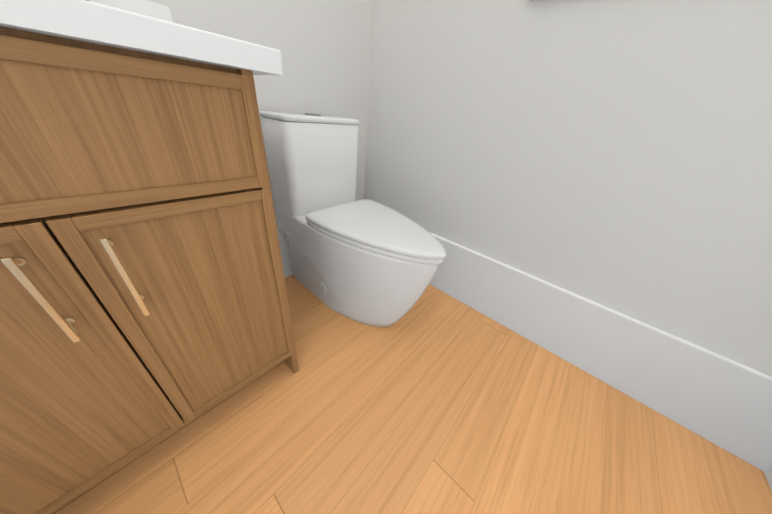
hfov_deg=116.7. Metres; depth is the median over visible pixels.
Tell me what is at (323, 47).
wall
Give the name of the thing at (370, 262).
toilet
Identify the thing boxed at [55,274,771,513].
floor
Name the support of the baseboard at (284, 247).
attached to the wall at (323, 47)
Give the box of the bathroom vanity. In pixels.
[0,0,298,513]
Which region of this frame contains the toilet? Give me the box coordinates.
[259,110,445,326]
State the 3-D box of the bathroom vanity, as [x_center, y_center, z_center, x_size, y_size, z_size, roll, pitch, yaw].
[-0.650,-0.068,0.480,0.571,1.118,0.707,29,38,32]
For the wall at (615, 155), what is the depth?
0.74 m
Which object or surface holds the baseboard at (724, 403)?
attached to the wall at (615, 155)
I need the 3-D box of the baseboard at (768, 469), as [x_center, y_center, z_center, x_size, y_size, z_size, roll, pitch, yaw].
[0.670,0.776,0.143,0.017,0.295,1.440,29,38,32]
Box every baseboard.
[277,226,293,276]
[429,233,771,469]
[762,466,771,490]
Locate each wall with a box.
[147,0,373,225]
[364,0,771,376]

